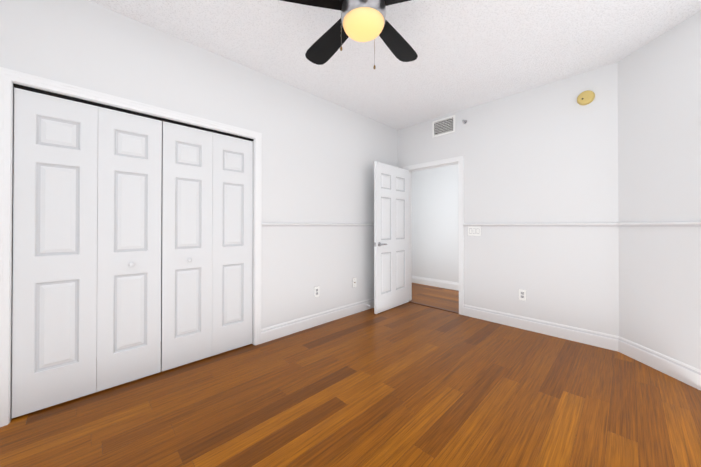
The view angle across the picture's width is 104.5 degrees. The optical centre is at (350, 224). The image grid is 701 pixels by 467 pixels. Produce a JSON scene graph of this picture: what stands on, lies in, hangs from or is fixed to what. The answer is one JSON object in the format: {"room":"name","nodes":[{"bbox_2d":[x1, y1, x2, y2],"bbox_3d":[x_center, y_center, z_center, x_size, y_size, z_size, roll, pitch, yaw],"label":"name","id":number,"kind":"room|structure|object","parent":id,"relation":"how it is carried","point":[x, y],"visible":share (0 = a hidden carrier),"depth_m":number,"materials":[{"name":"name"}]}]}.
{"room":"empty bedroom","nodes":[
{"label":"empty bedroom","id":0,"kind":"room"},
{"bbox_2d":[0,0,397,328],"bbox_3d":[-0.975,-0.169,2.726,4.960,2.710,0.120,0,-1,-44],"label":"wall","id":1,"kind":"structure","parent":0,"point":[320,156],"depth_m":2.80,"materials":[{"name":"white paint"}]},
{"bbox_2d":[0,67,261,426],"bbox_3d":[-1.477,0.134,2.137,1.637,2.096,0.017,0,-1,-44],"label":"door frame","id":2,"kind":"structure","parent":1,"relation":"attached to","point":[7,76],"depth_m":1.61,"materials":[{"name":"white paint"}]},
{"bbox_2d":[9,81,254,422],"bbox_3d":[-1.526,0.158,2.187,1.545,2.050,0.125,0,-1,-44],"label":"lining","id":3,"kind":"object","parent":1,"relation":"attached to","point":[11,256],"depth_m":1.65,"materials":[{"name":"white paint"}]},
{"bbox_2d":[13,83,253,140],"bbox_3d":[-1.514,-0.840,2.181,1.503,0.013,0.050,0,-1,-44],"label":"track","id":4,"kind":"object","parent":3,"relation":"attached to","point":[106,106],"visible":0.86,"depth_m":1.98,"materials":[{"name":"black metal"}]},
{"bbox_2d":[12,88,97,417],"bbox_3d":[-1.914,0.170,1.778,0.371,1.996,0.030,0,-1,-44],"label":"closet door","id":5,"kind":"structure","parent":4,"relation":"hanging from","point":[54,328],"depth_m":1.75,"materials":[{"name":"white paint"}]},
{"bbox_2d":[96,107,161,391],"bbox_3d":[-1.633,0.171,2.024,0.371,1.996,0.071,0,-1,-44],"label":"closet door","id":6,"kind":"structure","parent":4,"relation":"hanging from","point":[129,250],"depth_m":2.02,"materials":[{"name":"white paint"}]},
{"bbox_2d":[161,121,212,370],"bbox_3d":[-1.363,0.173,2.289,0.371,1.996,0.071,0,-1,-44],"label":"closet door","id":7,"kind":"structure","parent":4,"relation":"hanging from","point":[186,278],"depth_m":2.28,"materials":[{"name":"white paint"}]},
{"bbox_2d":[212,133,252,355],"bbox_3d":[-1.111,0.175,2.565,0.371,1.996,0.030,0,-1,-44],"label":"closet door","id":8,"kind":"structure","parent":4,"relation":"hanging from","point":[232,227],"depth_m":2.55,"materials":[{"name":"white paint"}]},
{"bbox_2d":[314,286,318,297],"bbox_3d":[-0.396,0.794,3.197,0.078,0.128,0.009,0,-1,-44],"label":"electrical outlet","id":9,"kind":"object","parent":1,"relation":"attached to","point":[316,291],"visible":1,"depth_m":3.19,"materials":[{"name":"white plastic"}]},
{"bbox_2d":[352,277,356,287],"bbox_3d":[0.057,0.777,3.635,0.078,0.128,0.017,0,-1,-44],"label":"outlet","id":10,"kind":"object","parent":1,"relation":"attached to","point":[354,281],"visible":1,"depth_m":3.63,"materials":[{"name":"white plastic"}]},
{"bbox_2d":[261,276,700,389],"bbox_3d":[0.472,1.112,2.162,6.010,0.140,5.060,0,-1,-44],"label":"baseboard","id":11,"kind":"structure","parent":1,"relation":"attached to","point":[680,371],"depth_m":2.85,"materials":[{"name":"white paint"}]},
{"bbox_2d":[262,221,700,226],"bbox_3d":[0.260,-0.007,1.468,4.724,0.040,3.404,0,-1,-44],"label":"trim","id":12,"kind":"structure","parent":1,"relation":"attached to","point":[663,224],"depth_m":2.75,"materials":[{"name":"white paint"}]},
{"bbox_2d":[0,283,700,466],"bbox_3d":[0.455,1.212,2.144,6.460,0.060,5.300,0,-1,-44],"label":"floor","id":13,"kind":"structure","parent":0,"point":[408,384],"depth_m":1.74,"materials":[{"name":"brown wood"}]},
{"bbox_2d":[89,0,700,129],"bbox_3d":[0.455,-1.578,2.162,6.460,0.100,5.300,0,-1,-44],"label":"ceiling","id":14,"kind":"structure","parent":0,"point":[471,53],"depth_m":2.28,"materials":[{"name":"white paint"}]},
{"bbox_2d":[281,0,417,68],"bbox_3d":[0.073,-1.232,1.571,1.212,0.599,1.210,0,-1,-44],"label":"fan","id":15,"kind":"object","parent":14,"relation":"hanging from","point":[362,21],"visible":1,"depth_m":1.54,"materials":[{"name":"black wood"}]},
{"bbox_2d":[411,164,458,282],"bbox_3d":[2.662,-0.159,4.315,0.120,2.710,5.300,0,-1,-44],"label":"wall","id":16,"kind":"structure","parent":0,"point":[435,223],"depth_m":5.25,"materials":[{"name":"white paint"}]},
{"bbox_2d":[398,62,618,335],"bbox_3d":[1.719,-0.164,3.434,0.120,2.710,2.880,0,-1,-44],"label":"wall","id":17,"kind":"structure","parent":0,"point":[547,153],"depth_m":2.96,"materials":[{"name":"white paint"}]},
{"bbox_2d":[403,156,463,314],"bbox_3d":[1.155,0.146,3.910,0.017,2.096,0.945,0,-1,-44],"label":"door frame","id":18,"kind":"structure","parent":17,"relation":"attached to","point":[459,159],"depth_m":3.59,"materials":[{"name":"white paint"}]},
{"bbox_2d":[409,162,457,300],"bbox_3d":[1.206,0.169,3.960,0.125,2.050,0.853,0,-1,-44],"label":"lining","id":19,"kind":"object","parent":17,"relation":"attached to","point":[453,163],"depth_m":4.24,"materials":[{"name":"white paint"}]},
{"bbox_2d":[374,161,408,313],"bbox_3d":[0.608,0.175,3.888,0.135,2.016,0.818,0,-1,44],"label":"room door","id":20,"kind":"structure","parent":19,"relation":"attached to","point":[391,236],"depth_m":3.83,"materials":[{"name":"white paint"}]},
{"bbox_2d":[409,301,458,313],"bbox_3d":[1.177,1.189,3.925,0.070,0.009,0.813,0,-1,-44],"label":"trim","id":21,"kind":"structure","parent":17,"relation":"attached to","point":[452,311],"depth_m":3.87,"materials":[{"name":"brown wood"}]},
{"bbox_2d":[432,115,454,137],"bbox_3d":[1.295,-1.362,3.782,0.010,0.230,0.330,0,-1,-44],"label":"air vent","id":22,"kind":"object","parent":17,"relation":"in","point":[443,126],"visible":1,"depth_m":3.78,"materials":[{"name":"white metal"}]},
{"bbox_2d":[468,226,480,235],"bbox_3d":[1.585,0.086,3.476,0.010,0.124,0.166,0,-1,-44],"label":"switch plate","id":23,"kind":"object","parent":17,"relation":"attached to","point":[474,230],"visible":1,"depth_m":3.47,"materials":[{"name":"white plastic"}]},
{"bbox_2d":[519,289,526,300],"bbox_3d":[1.958,0.803,3.092,0.009,0.128,0.078,0,-1,-44],"label":"electrical outlet","id":24,"kind":"object","parent":17,"relation":"attached to","point":[522,295],"visible":1,"depth_m":3.09,"materials":[{"name":"white plastic"}]},
{"bbox_2d":[577,90,594,104],"bbox_3d":[2.337,-1.261,2.698,0.038,0.138,0.138,0,-1,-44],"label":"smoke detector","id":25,"kind":"object","parent":17,"relation":"attached to","point":[586,97],"visible":1,"depth_m":2.69,"materials":[{"name":"yellow plastic"}]},
{"bbox_2d":[618,11,700,369],"bbox_3d":[2.563,-0.174,1.912,0.120,2.710,1.499,0,0,1],"label":"wall","id":26,"kind":"structure","parent":0,"point":[659,128],"depth_m":2.18,"materials":[{"name":"white paint"}]}
]}

